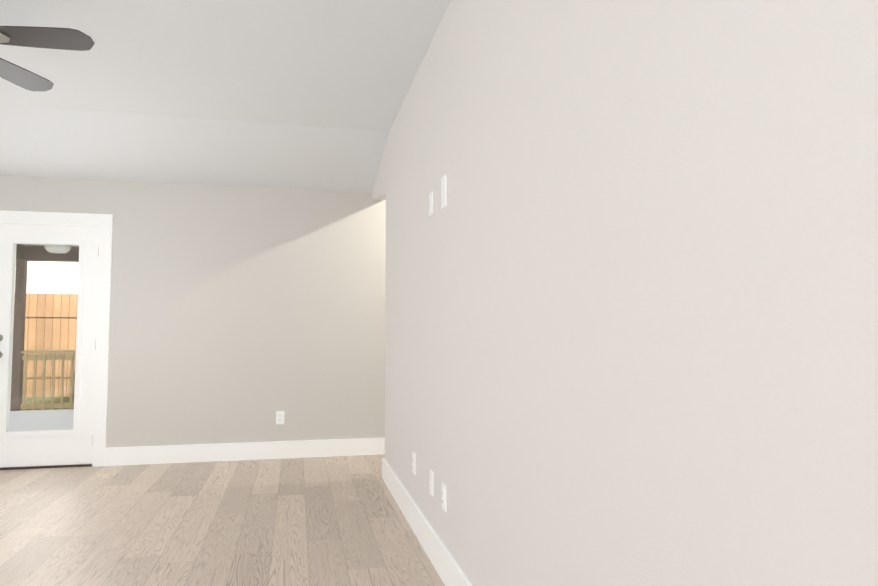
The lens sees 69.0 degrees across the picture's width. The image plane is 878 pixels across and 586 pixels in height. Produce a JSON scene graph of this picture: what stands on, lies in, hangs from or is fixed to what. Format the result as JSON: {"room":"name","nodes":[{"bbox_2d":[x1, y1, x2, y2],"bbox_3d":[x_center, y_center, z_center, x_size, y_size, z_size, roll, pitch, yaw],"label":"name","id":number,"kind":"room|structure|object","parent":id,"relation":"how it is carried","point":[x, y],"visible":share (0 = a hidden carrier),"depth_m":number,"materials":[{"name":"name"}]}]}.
{"room":"empty living room","nodes":[
{"label":"empty living room","id":0,"kind":"room"},
{"bbox_2d":[0,175,385,447],"bbox_3d":[-1.761,-0.045,5.799,7.180,3.050,0.140,1,-3,-13],"label":"wall","id":1,"kind":"structure","parent":0,"point":[239,314],"depth_m":5.70,"materials":[{"name":"grey paint"}]},
{"bbox_2d":[0,464,91,469],"bbox_3d":[-3.335,1.451,5.370,0.814,0.014,0.160,1,-3,-13],"label":"door threshold sill","id":2,"kind":"structure","parent":1,"relation":"attached to","point":[38,467],"depth_m":5.30,"materials":[{"name":"brown metal"}]},
{"bbox_2d":[0,223,99,467],"bbox_3d":[-3.313,0.429,5.359,0.822,2.017,0.128,1,-3,-13],"label":"patio door","id":3,"kind":"structure","parent":1,"relation":"in","point":[70,446],"depth_m":5.38,"materials":[{"name":"white wood"}]},
{"bbox_2d":[0,210,112,466],"bbox_3d":[-3.330,0.389,5.414,1.020,2.140,0.158,1,-3,-13],"label":"door frame","id":4,"kind":"structure","parent":1,"relation":"attached to","point":[104,222],"depth_m":5.43,"materials":[{"name":"white wood"}]},
{"bbox_2d":[105,438,384,465],"bbox_3d":[-0.597,1.413,5.893,4.550,0.150,0.016,1,-3,-13],"label":"baseboard","id":5,"kind":"structure","parent":1,"relation":"attached to","point":[114,456],"depth_m":5.63,"materials":[{"name":"white wood"}]},
{"bbox_2d":[276,411,284,423],"bbox_3d":[-1.423,1.118,5.730,0.072,0.116,0.010,1,-3,-13],"label":"electrical outlet","id":6,"kind":"object","parent":1,"relation":"attached to","point":[279,417],"visible":1,"depth_m":5.73,"materials":[{"name":"white plastic"}]},
{"bbox_2d":[0,454,444,585],"bbox_3d":[-0.889,1.281,1.482,7.320,0.100,8.780,1,-3,-13],"label":"floor","id":7,"kind":"structure","parent":0,"point":[328,521],"depth_m":3.73,"materials":[{"name":"brown wood"}]},
{"bbox_2d":[0,0,450,192],"bbox_3d":[-0.903,-1.379,1.647,7.064,0.350,8.524,1,-3,-13],"label":"ceiling","id":8,"kind":"structure","parent":0,"point":[300,94],"depth_m":4.08,"materials":[{"name":"white paint"}]},
{"bbox_2d":[0,26,94,90],"bbox_3d":[-2.116,-1.015,2.671,1.245,0.717,1.273,1,-3,-13],"label":"ceiling fan","id":9,"kind":"object","parent":8,"relation":"hanging from","point":[53,38],"visible":1,"depth_m":2.77,"materials":[{"name":"grey wood"}]},
{"bbox_2d":[372,0,877,585],"bbox_3d":[0.350,-0.276,1.850,0.120,3.050,8.500,1,-3,-13],"label":"wall","id":10,"kind":"structure","parent":0,"point":[632,302],"depth_m":1.30,"materials":[{"name":"grey paint"}]},
{"bbox_2d":[413,452,415,474],"bbox_3d":[-0.146,0.988,3.708,0.010,0.116,0.072,1,-3,-13],"label":"electrical outlet","id":11,"kind":"object","parent":10,"relation":"attached to","point":[414,463],"visible":0.98,"depth_m":3.68,"materials":[{"name":"white plastic"}]},
{"bbox_2d":[382,458,471,585],"bbox_3d":[0.388,1.144,1.286,0.016,0.150,7.546,1,-3,-13],"label":"baseboard","id":12,"kind":"structure","parent":10,"relation":"attached to","point":[447,567],"depth_m":3.30,"materials":[{"name":"white wood"}]},
{"bbox_2d":[429,192,432,215],"bbox_3d":[-0.042,-0.464,3.334,0.006,0.116,0.072,1,-3,-13],"label":"switch plate","id":13,"kind":"object","parent":10,"relation":"attached to","point":[430,203],"visible":0.93,"depth_m":3.32,"materials":[{"name":"white plastic"}]},
{"bbox_2d":[430,470,433,495],"bbox_3d":[-0.037,0.960,3.231,0.006,0.116,0.072,1,-3,-13],"label":"electrical outlet","id":14,"kind":"object","parent":10,"relation":"attached to","point":[431,483],"visible":0.93,"depth_m":3.21,"materials":[{"name":"white plastic"}]},
{"bbox_2d":[442,482,445,511],"bbox_3d":[0.022,0.944,2.958,0.010,0.116,0.072,1,-3,-13],"label":"electrical outlet","id":15,"kind":"object","parent":10,"relation":"attached to","point":[443,496],"visible":0.98,"depth_m":2.94,"materials":[{"name":"white plastic"}]},
{"bbox_2d":[441,174,446,208],"bbox_3d":[0.023,-0.481,3.041,0.006,0.150,0.085,1,-3,-13],"label":"switch plate","id":16,"kind":"object","parent":10,"relation":"attached to","point":[444,191],"visible":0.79,"depth_m":3.02,"materials":[{"name":"white plastic"}]},
{"label":"outside","id":17,"kind":"structure","parent":0,"visible":0},
{"bbox_2d":[10,396,73,409],"bbox_3d":[-13.145,2.084,12.399,100.000,0.170,110.000,1,-3,-13],"label":"grass","id":18,"kind":"structure","parent":17,"point":[28,399],"depth_m":11.61,"materials":[{"name":"green plant"}]},
{"bbox_2d":[9,409,73,430],"bbox_3d":[-4.566,1.667,7.484,6.600,0.090,4.560,1,-3,-13],"label":"patio slab","id":19,"kind":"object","parent":18,"relation":"on","point":[48,423],"depth_m":8.40,"materials":[{"name":"white concrete"}]},
{"bbox_2d":[10,350,75,410],"bbox_3d":[-5.062,1.312,9.734,6.400,0.880,0.090,1,-3,-13],"label":"railing","id":20,"kind":"object","parent":19,"relation":"on","point":[42,404],"depth_m":9.53,"materials":[{"name":"brown wood"}]},
{"bbox_2d":[10,244,78,410],"bbox_3d":[-3.512,0.355,7.924,4.785,2.580,4.810,1,-3,-13],"label":"frame","id":21,"kind":"structure","parent":19,"relation":"on","point":[30,252],"depth_m":9.49,"materials":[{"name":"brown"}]},
{"bbox_2d":[44,245,70,253],"bbox_3d":[-5.510,-0.645,9.235,0.340,0.150,0.340,1,-3,-13],"label":"ceiling light","id":22,"kind":"object","parent":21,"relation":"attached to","point":[48,248],"depth_m":9.12,"materials":[{"name":"white glass"}]},
{"bbox_2d":[11,293,77,396],"bbox_3d":[-0.785,1.088,13.776,19.300,1.980,0.070,1,-3,-13],"label":"backfence","id":23,"kind":"object","parent":18,"relation":"on","point":[60,316],"depth_m":12.29,"materials":[{"name":"orange wood"}]},
{"bbox_2d":[15,261,78,293],"bbox_3d":[-15.862,-1.715,20.225,38.800,8.330,8.800,1,-3,-13],"label":"sky","id":24,"kind":"structure","parent":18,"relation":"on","point":[42,281],"depth_m":17.25,"materials":[{"name":"white"}]}
]}

